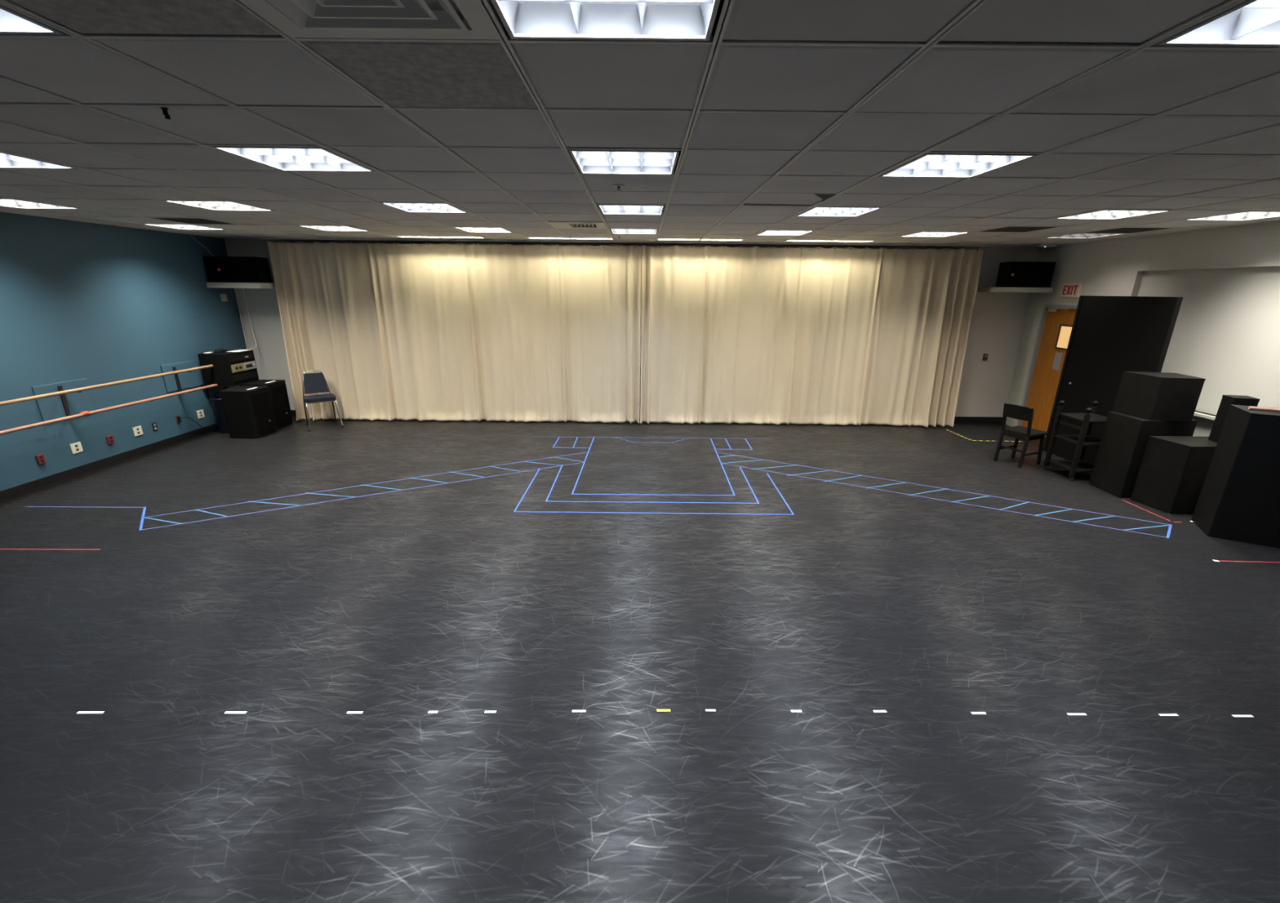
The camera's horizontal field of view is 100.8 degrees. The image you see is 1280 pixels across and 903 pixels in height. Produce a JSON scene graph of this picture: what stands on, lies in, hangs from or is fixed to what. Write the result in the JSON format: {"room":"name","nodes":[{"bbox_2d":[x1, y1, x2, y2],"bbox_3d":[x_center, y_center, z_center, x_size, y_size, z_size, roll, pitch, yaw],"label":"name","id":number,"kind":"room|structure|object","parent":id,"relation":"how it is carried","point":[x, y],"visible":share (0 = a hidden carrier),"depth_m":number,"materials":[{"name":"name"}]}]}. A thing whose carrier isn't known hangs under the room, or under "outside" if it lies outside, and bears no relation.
{"room":"studio","nodes":[
{"label":"studio","id":0,"kind":"room"},
{"bbox_2d":[0,211,246,490],"bbox_3d":[-6.442,-0.353,2.866,0.150,3.050,11.950,1,17,0],"label":"wall","id":1,"kind":"structure","parent":0,"point":[99,304],"depth_m":6.23,"materials":[{"name":"teal paint"}]},
{"bbox_2d":[35,453,46,464],"bbox_3d":[-6.359,0.082,5.622,0.024,0.105,0.070,1,17,0],"label":"electrical box","id":2,"kind":"object","parent":1,"relation":"attached to","point":[40,458],"visible":1,"depth_m":5.61,"materials":[{"name":"red plastic"}]},
{"bbox_2d":[69,441,83,453],"bbox_3d":[-6.365,-0.042,5.985,0.010,0.115,0.115,1,17,0],"label":"wall socket","id":3,"kind":"object","parent":1,"relation":"attached to","point":[76,447],"visible":1,"depth_m":5.98,"materials":[{"name":"beige plastic"}]},
{"bbox_2d":[0,360,217,435],"bbox_3d":[-6.236,-0.159,4.507,0.266,0.402,6.475,1,17,0],"label":"ballet barre","id":4,"kind":"object","parent":1,"relation":"attached to","point":[60,402],"visible":1,"depth_m":5.97,"materials":[{"name":"brown wood"}]},
{"bbox_2d":[0,422,218,502],"bbox_3d":[-6.366,1.056,3.297,0.030,0.105,11.650,1,17,0],"label":"baseboard","id":5,"kind":"structure","parent":1,"relation":"attached to","point":[18,491],"depth_m":6.21,"materials":[{"name":"black rubber"}]},
{"bbox_2d":[106,435,115,444],"bbox_3d":[-6.357,-0.141,6.359,0.024,0.105,0.070,1,17,0],"label":"electrical box","id":6,"kind":"object","parent":1,"relation":"attached to","point":[110,440],"visible":1,"depth_m":6.35,"materials":[{"name":"red plastic"}]},
{"bbox_2d":[132,425,143,436],"bbox_3d":[-6.363,-0.260,6.714,0.010,0.115,0.115,1,17,0],"label":"wall socket","id":7,"kind":"object","parent":1,"relation":"attached to","point":[137,430],"visible":1,"depth_m":6.71,"materials":[{"name":"beige plastic"}]},
{"bbox_2d":[151,422,158,431],"bbox_3d":[-6.361,-0.324,6.947,0.012,0.110,0.064,1,17,0],"label":"wall plate","id":8,"kind":"object","parent":1,"relation":"attached to","point":[153,424],"visible":1,"depth_m":6.94,"materials":[{"name":"black plastic"}]},
{"bbox_2d":[174,414,213,429],"bbox_3d":[-6.336,-0.407,7.604,0.060,0.360,0.631,1,17,0],"label":"power cord","id":9,"kind":"object","parent":1,"relation":"attached to","point":[178,418],"visible":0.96,"depth_m":7.30,"materials":[{"name":"brown"}]},
{"bbox_2d":[196,408,204,418],"bbox_3d":[-6.360,-0.542,7.669,0.010,0.115,0.115,1,17,0],"label":"wall socket","id":10,"kind":"object","parent":1,"relation":"attached to","point":[200,413],"visible":1,"depth_m":7.66,"materials":[{"name":"beige plastic"}]},
{"bbox_2d":[220,293,227,301],"bbox_3d":[-6.340,-2.345,8.076,0.014,0.110,0.120,1,17,0],"label":"wall switch plate","id":11,"kind":"object","parent":1,"relation":"attached to","point":[224,296],"visible":1,"depth_m":8.07,"materials":[{"name":"grey paint"}]},
{"bbox_2d":[200,378,259,399],"bbox_3d":[-6.120,-0.933,7.954,0.479,0.225,0.540,1,17,0],"label":"bracket","id":12,"kind":"object","parent":1,"relation":"attached to","point":[204,384],"visible":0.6,"depth_m":7.78,"materials":[{"name":"metal"}]},
{"bbox_2d":[197,347,258,385],"bbox_3d":[-6.074,-1.279,7.847,0.446,0.499,0.540,1,17,0],"label":"equipment rack","id":13,"kind":"object","parent":12,"relation":"on","point":[229,368],"visible":0.99,"depth_m":7.65,"materials":[{"name":"black paint"}]},
{"bbox_2d":[226,349,252,351],"bbox_3d":[-5.975,-1.503,7.904,0.180,0.006,0.280,1,17,0],"label":"paper stack","id":14,"kind":"object","parent":13,"relation":"on","point":[237,350],"visible":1,"depth_m":7.88,"materials":[{"name":"white"}]},
{"bbox_2d":[490,0,724,213],"bbox_3d":[-0.075,-1.796,2.405,12.855,0.100,11.950,1,17,0],"label":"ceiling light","id":15,"kind":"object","parent":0,"point":[721,3],"depth_m":2.01,"materials":[{"name":"grey"}]},
{"bbox_2d":[223,223,1040,417],"bbox_3d":[0.003,-2.017,8.508,12.705,3.050,0.150,1,17,0],"label":"wall","id":16,"kind":"structure","parent":0,"point":[997,318],"depth_m":8.41,"materials":[{"name":"white paint"}]},
{"bbox_2d":[205,282,275,288],"bbox_3d":[-5.945,-2.510,8.008,0.790,0.077,0.549,1,17,0],"label":"wall shelf","id":17,"kind":"object","parent":16,"relation":"attached to","point":[211,285],"visible":0.84,"depth_m":7.75,"materials":[{"name":"grey paint"}]},
{"bbox_2d":[203,256,271,283],"bbox_3d":[-5.938,-2.695,7.864,0.760,0.360,0.378,1,17,0],"label":"wall speaker","id":18,"kind":"object","parent":17,"relation":"on","point":[218,268],"visible":0.98,"depth_m":7.70,"materials":[{"name":"black paint"}]},
{"bbox_2d":[234,288,247,349],"bbox_3d":[-6.302,-1.828,8.454,0.022,1.500,0.012,1,17,0],"label":"hanging cable","id":19,"kind":"object","parent":17,"relation":"hanging from","point":[234,288],"visible":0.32,"depth_m":8.37,"materials":[{"name":"white plastic"}]},
{"bbox_2d":[242,288,256,348],"bbox_3d":[-6.091,-2.071,8.235,0.064,0.903,0.334,-7,18,-22],"label":"hanging cable","id":20,"kind":"object","parent":17,"relation":"hanging from","point":[242,288],"visible":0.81,"depth_m":8.35,"materials":[{"name":"white plastic"}]},
{"bbox_2d":[290,409,1002,422],"bbox_3d":[-0.137,-0.586,8.861,12.455,0.105,0.012,1,17,0],"label":"baseboard","id":21,"kind":"structure","parent":16,"relation":"attached to","point":[957,419],"depth_m":8.86,"materials":[{"name":"black rubber"}]},
{"bbox_2d":[977,287,1053,292],"bbox_3d":[5.642,-2.440,7.994,0.765,0.068,0.549,1,17,0],"label":"wall shelf","id":22,"kind":"object","parent":16,"relation":"attached to","point":[980,289],"visible":0.95,"depth_m":7.74,"materials":[{"name":"grey paint"}]},
{"bbox_2d":[995,261,1056,287],"bbox_3d":[5.681,-2.617,7.852,0.660,0.355,0.358,1,17,0],"label":"wall speaker","id":23,"kind":"object","parent":22,"relation":"on","point":[1011,273],"visible":0.96,"depth_m":7.70,"materials":[{"name":"black paint"}]},
{"bbox_2d":[0,416,1279,902],"bbox_3d":[-0.105,1.216,3.327,12.855,0.100,11.950,1,17,0],"label":"floor","id":24,"kind":"structure","parent":0,"point":[397,607],"depth_m":3.00,"materials":[{"name":"black plastic"}]},
{"bbox_2d":[0,548,100,550],"bbox_3d":[-5.013,0.802,4.346,1.152,0.001,0.015,0,17,-1],"label":"tape","id":25,"kind":"object","parent":24,"relation":"on","point":[0,548],"visible":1,"depth_m":4.35,"materials":[{"name":"plastic"}]},
{"bbox_2d":[25,506,143,507],"bbox_3d":[-5.424,0.543,5.179,1.158,0.001,0.014,0,17,-1],"label":"tape line","id":26,"kind":"object","parent":24,"relation":"on","point":[25,506],"visible":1,"depth_m":5.18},
{"bbox_2d":[76,711,104,713],"bbox_3d":[-2.798,1.329,2.698,0.131,0.001,0.014,0,17,-1],"label":"tape dash","id":27,"kind":"object","parent":24,"relation":"on","point":[78,712],"visible":1,"depth_m":2.70,"materials":[{"name":"white"}]},
{"bbox_2d":[208,395,229,433],"bbox_3d":[-6.125,-0.545,7.821,0.284,0.520,0.284,1,17,0],"label":"waste bin","id":28,"kind":"object","parent":24,"relation":"on","point":[216,402],"visible":0.48,"depth_m":7.71,"materials":[{"name":"blue plastic"}]},
{"bbox_2d":[224,711,247,713],"bbox_3d":[-2.066,1.333,2.707,0.107,0.001,0.014,1,17,0],"label":"tape dash","id":29,"kind":"object","parent":24,"relation":"on","point":[226,712],"visible":1,"depth_m":2.71,"materials":[{"name":"white"}]},
{"bbox_2d":[219,385,276,437],"bbox_3d":[-5.641,-0.575,7.659,0.458,0.683,0.440,1,17,0],"label":"floor speaker","id":30,"kind":"object","parent":24,"relation":"on","point":[248,409],"visible":1,"depth_m":7.50,"materials":[{"name":"black paint"}]},
{"bbox_2d":[250,391,275,434],"bbox_3d":[-5.604,-0.569,7.661,0.372,0.570,0.400,1,17,0],"label":"grille","id":31,"kind":"object","parent":30,"relation":"attached to","point":[262,417],"depth_m":7.59,"materials":[{"name":"black"}]},
{"bbox_2d":[240,379,293,428],"bbox_3d":[-5.704,-0.724,8.126,0.458,0.693,0.440,1,17,0],"label":"floor speaker","id":32,"kind":"object","parent":24,"relation":"on","point":[277,390],"visible":0.6,"depth_m":8.06,"materials":[{"name":"black paint"}]},
{"bbox_2d":[269,384,292,426],"bbox_3d":[-5.667,-0.718,8.128,0.372,0.580,0.400,1,17,0],"label":"grille","id":33,"kind":"object","parent":32,"relation":"attached to","point":[278,394],"depth_m":8.08,"materials":[{"name":"black"}]},
{"bbox_2d":[302,369,343,431],"bbox_3d":[-4.931,-0.798,8.150,0.478,0.839,0.496,-12,21,-36],"label":"metal chair","id":34,"kind":"object","parent":24,"relation":"on","point":[313,383],"visible":1,"depth_m":8.17,"materials":[{"name":"silver metal"}]},
{"bbox_2d":[346,711,363,713],"bbox_3d":[-1.461,1.337,2.714,0.079,0.001,0.014,1,17,0],"label":"tape dash","id":35,"kind":"object","parent":24,"relation":"on","point":[348,712],"visible":1,"depth_m":2.71,"materials":[{"name":"white"}]},
{"bbox_2d":[138,452,585,530],"bbox_3d":[-2.641,0.363,5.855,4.602,0.002,0.650,-7,19,-24],"label":"tape","id":36,"kind":"object","parent":24,"relation":"on","point":[143,517],"visible":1,"depth_m":5.50,"materials":[{"name":"plastic"}]},
{"bbox_2d":[552,436,589,448],"bbox_3d":[-0.948,-0.134,7.532,0.505,0.001,0.572,1,17,0],"label":"tape","id":37,"kind":"object","parent":24,"relation":"on","point":[558,437],"visible":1,"depth_m":7.29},
{"bbox_2d":[545,464,759,503],"bbox_3d":[0.136,0.350,5.987,2.210,0.001,1.192,1,17,0],"label":"rectangle","id":38,"kind":"object","parent":24,"relation":"on","point":[562,464],"visible":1,"depth_m":5.43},
{"bbox_2d":[513,468,793,515],"bbox_3d":[0.146,0.410,5.791,2.754,0.001,1.317,1,17,0],"label":"rectangle","id":39,"kind":"object","parent":24,"relation":"on","point":[539,468],"visible":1,"depth_m":5.17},
{"bbox_2d":[571,436,735,495],"bbox_3d":[0.159,0.128,6.712,1.766,0.001,2.285,1,17,0],"label":"rectangle","id":40,"kind":"object","parent":24,"relation":"on","point":[593,437],"visible":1,"depth_m":5.80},
{"bbox_2d":[583,436,769,439],"bbox_3d":[0.183,-0.203,7.798,3.460,0.001,0.013,1,17,0],"label":"tape line","id":41,"kind":"object","parent":24,"relation":"on","point":[584,437],"visible":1,"depth_m":7.80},
{"bbox_2d":[717,438,752,449],"bbox_3d":[1.304,-0.108,7.522,0.497,0.001,0.562,1,17,0],"label":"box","id":42,"kind":"object","parent":24,"relation":"on","point":[725,438],"visible":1,"depth_m":7.26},
{"bbox_2d":[718,452,1172,537],"bbox_3d":[2.940,0.411,5.881,4.558,0.002,0.489,10,19,27],"label":"tape","id":43,"kind":"object","parent":24,"relation":"on","point":[1169,525],"visible":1,"depth_m":5.60,"materials":[{"name":"plastic"}]},
{"bbox_2d":[970,711,986,714],"bbox_3d":[1.758,1.358,2.751,0.074,0.001,0.014,1,17,0],"label":"tape dash","id":44,"kind":"object","parent":24,"relation":"on","point":[972,713],"visible":1,"depth_m":2.75,"materials":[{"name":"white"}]},
{"bbox_2d":[946,429,1021,441],"bbox_3d":[5.247,-0.246,8.102,0.776,0.001,0.678,1,17,0],"label":"tape","id":45,"kind":"object","parent":24,"relation":"on","point":[946,429],"visible":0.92,"depth_m":7.82,"materials":[{"name":"yellow"}]},
{"bbox_2d":[993,403,1048,467],"bbox_3d":[4.844,-0.225,6.714,0.444,0.768,0.370,-7,18,-22],"label":"wooden chair","id":46,"kind":"object","parent":24,"relation":"on","point":[1011,411],"visible":1,"depth_m":6.63,"materials":[{"name":"black paint"}]},
{"bbox_2d":[1043,400,1106,480],"bbox_3d":[5.222,-0.132,6.240,0.460,0.870,0.460,1,17,0],"label":"cart","id":47,"kind":"object","parent":24,"relation":"on","point":[1083,439],"visible":0.74,"depth_m":6.25,"materials":[{"name":"black paint"}]},
{"bbox_2d":[1042,295,1182,465],"bbox_3d":[5.633,-0.814,6.448,0.070,2.065,1.280,1,17,0],"label":"black partition panel","id":48,"kind":"object","parent":24,"relation":"on","point":[1110,336],"visible":0.65,"depth_m":6.41,"materials":[{"name":"black paint"}]},
{"bbox_2d":[1088,411,1198,497],"bbox_3d":[5.445,0.031,5.755,0.612,0.850,0.441,1,17,0],"label":"box","id":49,"kind":"object","parent":24,"relation":"on","point":[1125,437],"visible":0.64,"depth_m":5.64,"materials":[{"name":"black paint"}]},
{"bbox_2d":[1112,371,1205,421],"bbox_3d":[5.428,-0.584,5.559,0.494,0.439,0.409,4,17,10],"label":"cube","id":50,"kind":"object","parent":49,"relation":"on","point":[1153,396],"visible":1,"depth_m":5.42,"materials":[{"name":"black paint"}]},
{"bbox_2d":[1121,499,1171,521],"bbox_3d":[5.113,0.592,5.362,0.015,0.001,0.545,1,17,0],"label":"tape","id":51,"kind":"object","parent":24,"relation":"on","point":[1122,500],"visible":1,"depth_m":5.34,"materials":[{"name":"plastic"}]},
{"bbox_2d":[1158,713,1178,715],"bbox_3d":[2.745,1.368,2.751,0.097,0.001,0.014,0,17,-1],"label":"tape dash","id":52,"kind":"object","parent":24,"relation":"on","point":[1160,714],"visible":1,"depth_m":2.75,"materials":[{"name":"white"}]},
{"bbox_2d":[1130,435,1217,514],"bbox_3d":[5.530,0.234,5.352,0.637,0.700,0.391,1,17,0],"label":"box","id":53,"kind":"object","parent":24,"relation":"on","point":[1173,470],"visible":0.62,"depth_m":5.26,"materials":[{"name":"black paint"}]},
{"bbox_2d":[1208,395,1259,442],"bbox_3d":[5.780,-0.309,5.162,0.204,0.454,0.182,6,18,16],"label":"block","id":54,"kind":"object","parent":53,"relation":"on","point":[1226,400],"visible":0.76,"depth_m":5.15,"materials":[{"name":"black paint"}]},
{"bbox_2d":[1191,404,1279,548],"bbox_3d":[5.551,0.224,4.635,0.702,1.140,0.421,10,19,29],"label":"box","id":55,"kind":"object","parent":24,"relation":"on","point":[1239,498],"visible":1,"depth_m":4.60,"materials":[{"name":"black paint"}]},
{"bbox_2d":[1248,406,1279,411],"bbox_3d":[5.535,-0.334,4.458,0.578,0.027,0.029,10,19,28],"label":"wooden pole","id":56,"kind":"object","parent":55,"relation":"on","point":[1249,407],"visible":1,"depth_m":4.55,"materials":[{"name":"brown wood"}]},
{"bbox_2d":[1217,560,1279,562],"bbox_3d":[5.161,0.906,4.338,0.886,0.001,0.015,1,17,2],"label":"tape","id":57,"kind":"object","parent":24,"relation":"on","point":[1218,560],"visible":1,"depth_m":4.34,"materials":[{"name":"plastic"}]},
{"bbox_2d":[0,0,1279,246],"bbox_3d":[-0.128,-1.491,2.498,12.455,0.036,11.650,1,17,0],"label":"ceiling","id":58,"kind":"structure","parent":0,"point":[785,96],"depth_m":2.21,"materials":[{"name":"tile"}]},
{"bbox_2d":[0,4,62,34],"bbox_3d":[-1.913,-1.179,1.207,0.562,0.161,0.562,1,17,0],"label":"ceiling light","id":59,"kind":"object","parent":58,"relation":"attached to","point":[11,21],"visible":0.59,"depth_m":1.48,"materials":[{"name":"white plastic"}]},
{"bbox_2d":[0,151,75,168],"bbox_3d":[-3.737,-1.732,2.955,0.562,0.161,0.562,1,17,0],"label":"ceiling light","id":60,"kind":"object","parent":58,"relation":"attached to","point":[6,160],"visible":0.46,"depth_m":3.21,"materials":[{"name":"white plastic"}]},
{"bbox_2d":[0,196,79,208],"bbox_3d":[-5.560,-2.286,4.704,0.562,0.161,0.562,1,17,0],"label":"ceiling light","id":61,"kind":"object","parent":58,"relation":"attached to","point":[11,202],"visible":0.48,"depth_m":4.85,"materials":[{"name":"white plastic"}]},
{"bbox_2d":[160,106,170,119],"bbox_3d":[-1.899,-1.354,2.122,0.026,0.042,0.018,1,17,0],"label":"ceiling hook","id":62,"kind":"object","parent":58,"relation":"hanging from","point":[165,112],"visible":1,"depth_m":2.12,"materials":[{"name":"black"}]},
{"bbox_2d":[142,223,222,229],"bbox_3d":[-5.555,-2.822,6.453,0.562,0.161,0.562,1,17,0],"label":"ceiling light","id":63,"kind":"object","parent":58,"relation":"attached to","point":[180,226],"visible":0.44,"depth_m":6.55,"materials":[{"name":"white plastic"}]},
{"bbox_2d":[145,216,237,224],"bbox_3d":[-4.947,-2.587,5.885,0.584,0.055,0.584,1,17,0],"label":"ceiling vent","id":64,"kind":"object","parent":58,"relation":"in","point":[187,220],"visible":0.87,"depth_m":5.88,"materials":[{"name":"metal"}]},
{"bbox_2d":[163,200,273,210],"bbox_3d":[-3.731,-2.268,4.704,0.562,0.161,0.562,1,17,0],"label":"ceiling light","id":65,"kind":"object","parent":58,"relation":"attached to","point":[212,205],"visible":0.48,"depth_m":4.80,"materials":[{"name":"white plastic"}]},
{"bbox_2d":[211,143,374,171],"bbox_3d":[-1.908,-1.714,2.955,0.562,0.161,0.562,1,17,0],"label":"ceiling light","id":66,"kind":"object","parent":58,"relation":"attached to","point":[284,158],"visible":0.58,"depth_m":3.04,"materials":[{"name":"white plastic"}]},
{"bbox_2d":[298,224,368,231],"bbox_3d":[-3.726,-2.804,6.453,0.562,0.161,0.562,1,17,0],"label":"ceiling light","id":67,"kind":"object","parent":58,"relation":"attached to","point":[327,228],"visible":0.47,"depth_m":6.55,"materials":[{"name":"white plastic"}]},
{"bbox_2d":[242,0,498,39],"bbox_3d":[-0.695,-1.111,1.224,0.584,0.056,0.584,1,17,0],"label":"ceiling vent","id":68,"kind":"object","parent":58,"relation":"in","point":[327,19],"visible":0.95,"depth_m":1.41,"materials":[{"name":"metal"}]},
{"bbox_2d":[380,201,467,212],"bbox_3d":[-1.903,-2.250,4.704,0.562,0.161,0.562,1,17,0],"label":"ceiling light","id":69,"kind":"object","parent":58,"relation":"attached to","point":[432,206],"visible":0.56,"depth_m":4.80,"materials":[{"name":"white plastic"}]},
{"bbox_2d":[397,235,484,238],"bbox_3d":[-2.809,-3.080,7.434,1.191,0.135,0.191,1,17,0],"label":"strip light","id":70,"kind":"object","parent":58,"relation":"attached to","point":[397,236],"visible":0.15,"depth_m":7.53,"materials":[{"name":"white plastic"}]},
{"bbox_2d":[454,226,512,232],"bbox_3d":[-1.897,-2.785,6.453,0.562,0.161,0.562,1,17,0],"label":"ceiling light","id":71,"kind":"object","parent":58,"relation":"attached to","point":[491,229],"visible":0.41,"depth_m":6.56,"materials":[{"name":"white plastic"}]},
{"bbox_2d":[526,228,613,239],"bbox_3d":[-0.980,-3.062,7.434,1.191,0.135,0.191,1,17,0],"label":"strip light","id":72,"kind":"object","parent":58,"relation":"attached to","point":[565,237],"visible":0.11,"depth_m":7.53,"materials":[{"name":"white plastic"}]},
{"bbox_2d":[547,221,606,228],"bbox_3d":[-0.680,-2.543,5.886,0.584,0.059,0.584,1,17,0],"label":"ceiling vent","id":73,"kind":"object","parent":58,"relation":"in","point":[556,224],"visible":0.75,"depth_m":5.90,"materials":[{"name":"beige metal"}]},
{"bbox_2d":[490,0,719,40],"bbox_3d":[-0.085,-1.160,1.207,0.562,0.161,0.562,1,17,0],"label":"ceiling light","id":74,"kind":"object","parent":58,"relation":"attached to","point":[623,20],"visible":1,"depth_m":1.47,"materials":[{"name":"white plastic"}]},
{"bbox_2d":[612,184,625,190],"bbox_3d":[-0.145,-1.803,3.621,0.088,0.028,0.088,1,17,0],"label":"sprinkler head","id":75,"kind":"object","parent":58,"relation":"attached to","point":[620,186],"visible":1,"depth_m":3.61},
{"bbox_2d":[568,146,679,174],"bbox_3d":[-0.079,-1.696,2.955,0.562,0.161,0.562,1,17,0],"label":"ceiling light","id":76,"kind":"object","parent":58,"relation":"attached to","point":[588,161],"visible":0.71,"depth_m":3.05,"materials":[{"name":"white plastic"}]},
{"bbox_2d":[259,237,994,246],"bbox_3d":[-0.194,-3.099,7.837,10.850,0.017,0.032,1,17,0],"label":"track","id":77,"kind":"object","parent":58,"relation":"attached to","point":[260,237],"visible":1,"depth_m":7.82,"materials":[{"name":"metal"}]},
{"bbox_2d":[266,240,641,423],"bbox_3d":[-2.763,-1.790,8.191,5.564,2.725,0.201,1,17,0],"label":"curtain","id":78,"kind":"object","parent":77,"relation":"hanging from","point":[507,332],"visible":0.98,"depth_m":8.20,"materials":[{"name":"beige fabric"}]},
{"bbox_2d":[640,243,984,427],"bbox_3d":[2.548,-1.726,8.157,5.065,2.725,0.260,1,17,0],"label":"curtain","id":79,"kind":"object","parent":77,"relation":"hanging from","point":[787,335],"visible":1,"depth_m":8.20,"materials":[{"name":"beige fabric"}]},
{"bbox_2d":[597,203,664,214],"bbox_3d":[-0.074,-2.231,4.704,0.562,0.161,0.562,1,17,0],"label":"ceiling light","id":80,"kind":"object","parent":58,"relation":"attached to","point":[605,209],"visible":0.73,"depth_m":4.81,"materials":[{"name":"white plastic"}]},
{"bbox_2d":[610,228,657,234],"bbox_3d":[-0.069,-2.767,6.453,0.562,0.161,0.562,1,17,0],"label":"ceiling light","id":81,"kind":"object","parent":58,"relation":"attached to","point":[654,231],"visible":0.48,"depth_m":6.56,"materials":[{"name":"white plastic"}]},
{"bbox_2d":[657,228,742,240],"bbox_3d":[0.849,-3.044,7.434,1.191,0.135,0.191,1,17,0],"label":"strip light","id":82,"kind":"object","parent":58,"relation":"attached to","point":[658,228],"visible":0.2,"depth_m":7.53,"materials":[{"name":"white plastic"}]},
{"bbox_2d":[755,230,813,235],"bbox_3d":[1.760,-2.749,6.453,0.562,0.161,0.562,1,17,0],"label":"ceiling light","id":83,"kind":"object","parent":58,"relation":"attached to","point":[765,232],"visible":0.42,"depth_m":6.56,"materials":[{"name":"white plastic"}]},
{"bbox_2d":[745,191,836,204],"bbox_3d":[1.143,-1.980,4.140,0.584,0.035,0.584,1,17,0],"label":"tile","id":84,"kind":"structure","parent":58,"relation":"attached to","point":[758,198],"depth_m":4.12,"materials":[{"name":"black tile"}]},
{"bbox_2d":[787,239,872,241],"bbox_3d":[2.677,-3.025,7.434,1.191,0.135,0.191,1,17,0],"label":"strip light","id":85,"kind":"object","parent":58,"relation":"attached to","point":[810,240],"visible":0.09,"depth_m":7.53,"materials":[{"name":"white plastic"}]},
{"bbox_2d":[795,205,881,216],"bbox_3d":[1.755,-2.213,4.704,0.562,0.161,0.562,1,17,0],"label":"ceiling light","id":86,"kind":"object","parent":58,"relation":"attached to","point":[838,211],"visible":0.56,"depth_m":4.81,"materials":[{"name":"white plastic"}]},
{"bbox_2d":[899,231,969,236],"bbox_3d":[3.589,-2.730,6.453,0.562,0.161,0.562,1,17,0],"label":"ceiling light","id":87,"kind":"object","parent":58,"relation":"attached to","point":[919,233],"visible":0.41,"depth_m":6.56,"materials":[{"name":"white plastic"}]},
{"bbox_2d":[880,151,1036,177],"bbox_3d":[1.749,-1.678,2.955,0.562,0.161,0.562,1,17,0],"label":"ceiling light","id":88,"kind":"object","parent":58,"relation":"attached to","point":[928,164],"visible":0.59,"depth_m":3.05,"materials":[{"name":"white plastic"}]},
{"bbox_2d":[977,225,1059,232],"bbox_3d":[4.196,-2.496,5.885,0.584,0.055,0.584,1,17,0],"label":"ceiling vent","id":89,"kind":"object","parent":58,"relation":"in","point":[1025,228],"visible":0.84,"depth_m":5.87,"materials":[{"name":"metal"}]},
{"bbox_2d":[1038,244,1057,247],"bbox_3d":[5.960,-3.001,7.743,0.220,0.034,0.220,1,17,0],"label":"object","id":90,"kind":"object","parent":58,"relation":"attached to","point":[1046,245],"visible":1,"depth_m":7.67,"materials":[{"name":"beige plastic"}]},
{"bbox_2d":[1046,232,1125,238],"bbox_3d":[5.418,-2.712,6.453,0.562,0.161,0.562,1,17,0],"label":"ceiling light","id":91,"kind":"object","parent":58,"relation":"attached to","point":[1078,235],"visible":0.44,"depth_m":6.56,"materials":[{"name":"white plastic"}]},
{"bbox_2d":[1054,208,1171,218],"bbox_3d":[4.193,-2.189,4.704,0.562,0.161,0.562,1,17,0],"label":"ceiling light","id":92,"kind":"object","parent":58,"relation":"attached to","point":[1103,214],"visible":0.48,"depth_m":4.80,"materials":[{"name":"white plastic"}]},
{"bbox_2d":[1084,226,1176,233],"bbox_3d":[5.415,-2.484,5.885,0.584,0.055,0.584,1,17,0],"label":"ceiling vent","id":93,"kind":"object","parent":58,"relation":"in","point":[1125,229],"visible":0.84,"depth_m":5.90,"materials":[{"name":"metal"}]},
{"bbox_2d":[1087,227,1172,232],"bbox_3d":[5.415,-2.485,5.885,0.584,0.053,0.584,1,17,0],"label":"grille","id":94,"kind":"object","parent":93,"relation":"attached to","point":[1118,229],"depth_m":5.86,"materials":[{"name":"grey"}]},
{"bbox_2d":[1157,0,1279,46],"bbox_3d":[1.744,-1.142,1.207,0.562,0.161,0.562,1,17,0],"label":"ceiling light","id":95,"kind":"object","parent":58,"relation":"attached to","point":[1248,22],"visible":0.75,"depth_m":1.47,"materials":[{"name":"white plastic"}]},
{"bbox_2d":[1186,209,1279,220],"bbox_3d":[5.412,-2.176,4.704,0.562,0.161,0.562,1,17,0],"label":"ceiling light","id":96,"kind":"object","parent":58,"relation":"attached to","point":[1251,215],"visible":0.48,"depth_m":4.81,"materials":[{"name":"white plastic"}]},
{"bbox_2d":[1016,221,1279,436],"bbox_3d":[6.213,-0.227,2.866,0.250,3.050,11.650,1,17,0],"label":"wall","id":97,"kind":"structure","parent":0,"point":[1226,333],"depth_m":5.74,"materials":[{"name":"white paint"}]},
{"bbox_2d":[1005,297,1079,426],"bbox_3d":[6.092,-1.263,7.987,0.012,2.030,1.250,1,17,0],"label":"trim","id":98,"kind":"structure","parent":97,"relation":"attached to","point":[1034,308],"depth_m":8.36,"materials":[{"name":"grey paint"}]},
{"bbox_2d":[1017,304,1077,438],"bbox_3d":[6.137,-1.169,7.854,0.160,1.930,0.860,1,17,0],"label":"door","id":99,"kind":"structure","parent":97,"relation":"in","point":[1056,322],"depth_m":7.98,"materials":[{"name":"brown wood"}]},
{"bbox_2d":[1052,351,1062,370],"bbox_3d":[6.128,-1.325,7.780,0.002,0.250,0.136,1,17,0],"label":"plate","id":100,"kind":"object","parent":99,"relation":"attached to","point":[1057,359],"visible":1,"depth_m":7.77,"materials":[{"name":"metal"}]},
{"bbox_2d":[1060,282,1084,297],"bbox_3d":[6.080,-2.272,7.459,0.054,0.190,0.320,1,17,0],"label":"exit sign","id":101,"kind":"object","parent":97,"relation":"attached to","point":[1068,290],"visible":0.97,"depth_m":7.42,"materials":[{"name":"beige"}]},
{"bbox_2d":[1193,410,1216,420],"bbox_3d":[6.094,0.125,4.036,0.120,0.030,6.080,1,17,0],"label":"trim","id":102,"kind":"structure","parent":97,"relation":"attached to","point":[1197,414],"depth_m":5.67,"materials":[{"name":"grey paint"}]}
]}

